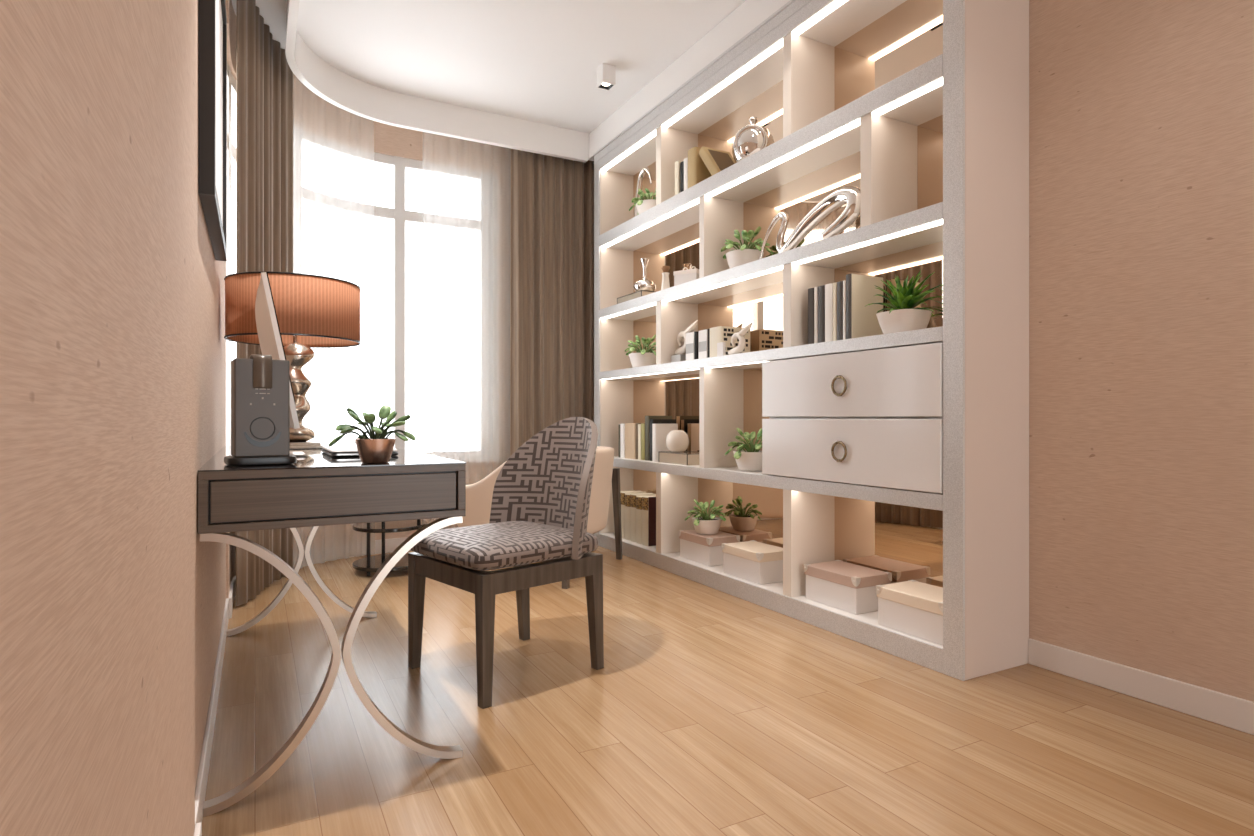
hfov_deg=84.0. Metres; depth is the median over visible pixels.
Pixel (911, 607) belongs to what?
storage box
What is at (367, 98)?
trim
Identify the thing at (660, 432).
book
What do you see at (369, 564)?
side table
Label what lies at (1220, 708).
baseboard
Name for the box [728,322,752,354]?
bird figurine
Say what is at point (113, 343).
wall
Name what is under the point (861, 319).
book
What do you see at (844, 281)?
book
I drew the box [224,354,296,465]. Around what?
speaker
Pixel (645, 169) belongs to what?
ornament
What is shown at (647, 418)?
book
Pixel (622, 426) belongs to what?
book
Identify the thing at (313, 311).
table lamp
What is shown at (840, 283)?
book
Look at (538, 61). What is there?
ceiling
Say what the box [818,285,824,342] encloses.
book
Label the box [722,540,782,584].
storage box
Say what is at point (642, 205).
potted plant
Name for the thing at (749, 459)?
potted plant
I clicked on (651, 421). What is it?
book
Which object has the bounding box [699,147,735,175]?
book
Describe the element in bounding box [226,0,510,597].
wall
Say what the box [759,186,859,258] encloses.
sculpture
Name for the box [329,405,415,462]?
potted plant
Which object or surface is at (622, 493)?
book
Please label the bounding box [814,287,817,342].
book
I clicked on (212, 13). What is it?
framed picture
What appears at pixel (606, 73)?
ceiling spotlight
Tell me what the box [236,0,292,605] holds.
drape
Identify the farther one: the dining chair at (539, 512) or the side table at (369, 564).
the side table at (369, 564)
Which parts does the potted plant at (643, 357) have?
pot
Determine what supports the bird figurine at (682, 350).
on the plinth block
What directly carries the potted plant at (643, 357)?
on the bookcase
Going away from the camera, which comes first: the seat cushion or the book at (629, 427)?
the seat cushion
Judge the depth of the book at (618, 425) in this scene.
4.79 m
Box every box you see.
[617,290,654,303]
[658,451,698,464]
[673,266,698,285]
[679,529,739,565]
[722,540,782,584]
[804,560,891,613]
[876,580,942,645]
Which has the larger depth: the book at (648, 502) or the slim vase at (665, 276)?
the book at (648, 502)
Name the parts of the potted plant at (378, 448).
pot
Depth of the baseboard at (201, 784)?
1.84 m
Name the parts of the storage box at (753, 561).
lid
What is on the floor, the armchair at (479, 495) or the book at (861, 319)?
the armchair at (479, 495)
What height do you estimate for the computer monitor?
0.516 m
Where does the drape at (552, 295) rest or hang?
hanging from the ceiling
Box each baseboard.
[194,598,228,835]
[229,537,411,617]
[1028,638,1253,734]
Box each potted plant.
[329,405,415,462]
[625,335,655,367]
[629,188,655,214]
[685,499,725,534]
[721,226,772,267]
[725,428,761,470]
[866,270,942,333]
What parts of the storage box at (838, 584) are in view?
lid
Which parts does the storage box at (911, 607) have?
lid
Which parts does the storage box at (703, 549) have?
lid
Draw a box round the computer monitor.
[255,272,304,455]
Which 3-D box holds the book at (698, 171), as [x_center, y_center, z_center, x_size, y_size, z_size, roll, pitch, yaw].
[0.447,-1.402,3.980,0.202,0.235,0.085,0,0,-28]
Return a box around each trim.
[286,0,588,159]
[589,0,789,160]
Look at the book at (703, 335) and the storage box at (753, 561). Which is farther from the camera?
the book at (703, 335)
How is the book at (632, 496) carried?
on the bookcase
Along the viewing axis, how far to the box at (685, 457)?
4.07 m
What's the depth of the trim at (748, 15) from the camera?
3.91 m
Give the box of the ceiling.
[231,0,744,132]
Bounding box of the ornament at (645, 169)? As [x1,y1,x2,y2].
[634,167,651,216]
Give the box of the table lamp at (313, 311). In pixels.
[224,271,360,448]
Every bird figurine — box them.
[674,320,697,354]
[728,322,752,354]
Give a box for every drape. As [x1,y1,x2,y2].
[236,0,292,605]
[510,149,593,534]
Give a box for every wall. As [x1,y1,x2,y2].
[0,0,225,835]
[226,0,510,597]
[1029,0,1253,701]
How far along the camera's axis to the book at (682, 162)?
4.03 m
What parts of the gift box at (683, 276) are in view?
lid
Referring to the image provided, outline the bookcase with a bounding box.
[593,0,1028,680]
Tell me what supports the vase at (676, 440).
on the box at (685, 457)
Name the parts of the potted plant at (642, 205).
pot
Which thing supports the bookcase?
on the floor
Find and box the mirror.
[633,0,942,587]
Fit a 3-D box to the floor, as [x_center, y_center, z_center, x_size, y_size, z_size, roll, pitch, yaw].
[0.424,0.950,1.700,3.150,0.100,7.800,0,0,-28]
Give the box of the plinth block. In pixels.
[671,354,685,361]
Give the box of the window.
[226,63,500,462]
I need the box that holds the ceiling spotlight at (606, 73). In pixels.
[597,63,615,90]
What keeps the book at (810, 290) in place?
on the bookcase
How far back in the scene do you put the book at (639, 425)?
4.53 m
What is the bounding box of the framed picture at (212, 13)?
[199,0,226,260]
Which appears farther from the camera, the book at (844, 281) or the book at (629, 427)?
the book at (629, 427)
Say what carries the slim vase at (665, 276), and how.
on the bookcase
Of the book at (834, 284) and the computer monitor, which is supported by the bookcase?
the book at (834, 284)
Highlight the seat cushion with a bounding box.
[410,521,597,569]
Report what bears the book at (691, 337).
on the bookcase
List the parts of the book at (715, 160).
panel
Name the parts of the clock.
dish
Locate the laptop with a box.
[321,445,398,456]
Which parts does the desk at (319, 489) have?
curved leg, curved leg, drawer, curved leg, curved leg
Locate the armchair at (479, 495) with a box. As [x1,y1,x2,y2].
[457,446,621,588]
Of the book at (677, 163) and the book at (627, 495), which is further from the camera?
the book at (627, 495)
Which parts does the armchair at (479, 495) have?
leg, leg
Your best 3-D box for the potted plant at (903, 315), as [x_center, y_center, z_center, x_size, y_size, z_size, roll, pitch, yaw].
[1.087,-0.450,2.722,0.229,0.253,0.338,0,0,-28]
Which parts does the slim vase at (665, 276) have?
dried flower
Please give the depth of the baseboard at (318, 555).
4.45 m
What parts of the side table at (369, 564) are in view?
post, post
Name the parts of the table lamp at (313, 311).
shade trim, shade trim, lamp shade, stem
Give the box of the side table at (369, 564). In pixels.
[352,519,426,575]
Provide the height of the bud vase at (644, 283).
0.224 m
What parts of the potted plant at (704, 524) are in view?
pot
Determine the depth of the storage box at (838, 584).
2.96 m
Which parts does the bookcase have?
cornice, panel, shelf, shelf, shelf, shelf, shelf, ring handle, ring handle, drawer, drawer, panel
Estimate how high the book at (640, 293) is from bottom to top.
0.050 m
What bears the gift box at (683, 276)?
on the bookcase
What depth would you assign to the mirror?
3.37 m
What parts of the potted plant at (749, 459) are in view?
pot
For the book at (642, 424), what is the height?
0.235 m
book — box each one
[618,425,619,456]
[620,424,624,457]
[620,490,645,538]
[625,423,634,458]
[625,492,645,539]
[630,492,655,541]
[635,423,640,458]
[636,495,650,543]
[638,424,640,459]
[641,423,644,459]
[642,495,655,545]
[645,416,671,460]
[649,419,675,460]
[652,424,677,460]
[675,161,681,194]
[680,161,683,192]
[684,158,687,189]
[686,331,697,359]
[688,147,711,187]
[698,329,709,358]
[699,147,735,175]
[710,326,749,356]
[808,288,813,343]
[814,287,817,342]
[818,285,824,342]
[825,283,832,341]
[833,282,836,340]
[837,281,842,339]
[843,280,845,339]
[846,274,882,338]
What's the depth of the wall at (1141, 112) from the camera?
2.24 m
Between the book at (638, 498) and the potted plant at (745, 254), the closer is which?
the potted plant at (745, 254)
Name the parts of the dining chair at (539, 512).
leg, leg, seat frame, leg, backrest, leg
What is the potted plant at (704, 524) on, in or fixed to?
on the storage box at (703, 549)
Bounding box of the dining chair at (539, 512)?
[408,417,603,708]
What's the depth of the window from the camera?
4.73 m
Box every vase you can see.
[633,258,655,291]
[661,265,669,289]
[666,430,688,451]
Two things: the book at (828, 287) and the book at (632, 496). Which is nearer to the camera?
the book at (828, 287)
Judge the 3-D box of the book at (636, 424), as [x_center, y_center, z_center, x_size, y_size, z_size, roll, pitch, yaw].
[0.137,0.152,4.609,0.176,0.236,0.032,0,0,-28]
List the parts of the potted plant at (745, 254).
pot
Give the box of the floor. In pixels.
[202,546,1253,835]
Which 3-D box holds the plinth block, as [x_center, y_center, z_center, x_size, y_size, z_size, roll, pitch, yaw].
[0.342,-0.348,4.159,0.120,0.050,0.105,0,0,-28]
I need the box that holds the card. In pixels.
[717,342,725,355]
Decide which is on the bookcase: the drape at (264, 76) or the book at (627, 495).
the book at (627, 495)
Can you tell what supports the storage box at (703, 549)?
on the bookcase
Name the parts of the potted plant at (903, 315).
pot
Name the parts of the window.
sill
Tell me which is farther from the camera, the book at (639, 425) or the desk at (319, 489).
the book at (639, 425)
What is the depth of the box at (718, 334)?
3.73 m
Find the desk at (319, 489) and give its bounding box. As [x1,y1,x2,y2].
[198,444,465,816]
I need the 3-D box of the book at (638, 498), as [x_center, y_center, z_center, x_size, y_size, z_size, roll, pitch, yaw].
[0.146,0.660,4.553,0.173,0.305,0.076,0,0,-28]
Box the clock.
[732,116,773,162]
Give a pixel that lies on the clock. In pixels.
(750, 139)
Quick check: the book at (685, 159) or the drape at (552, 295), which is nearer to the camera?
the book at (685, 159)

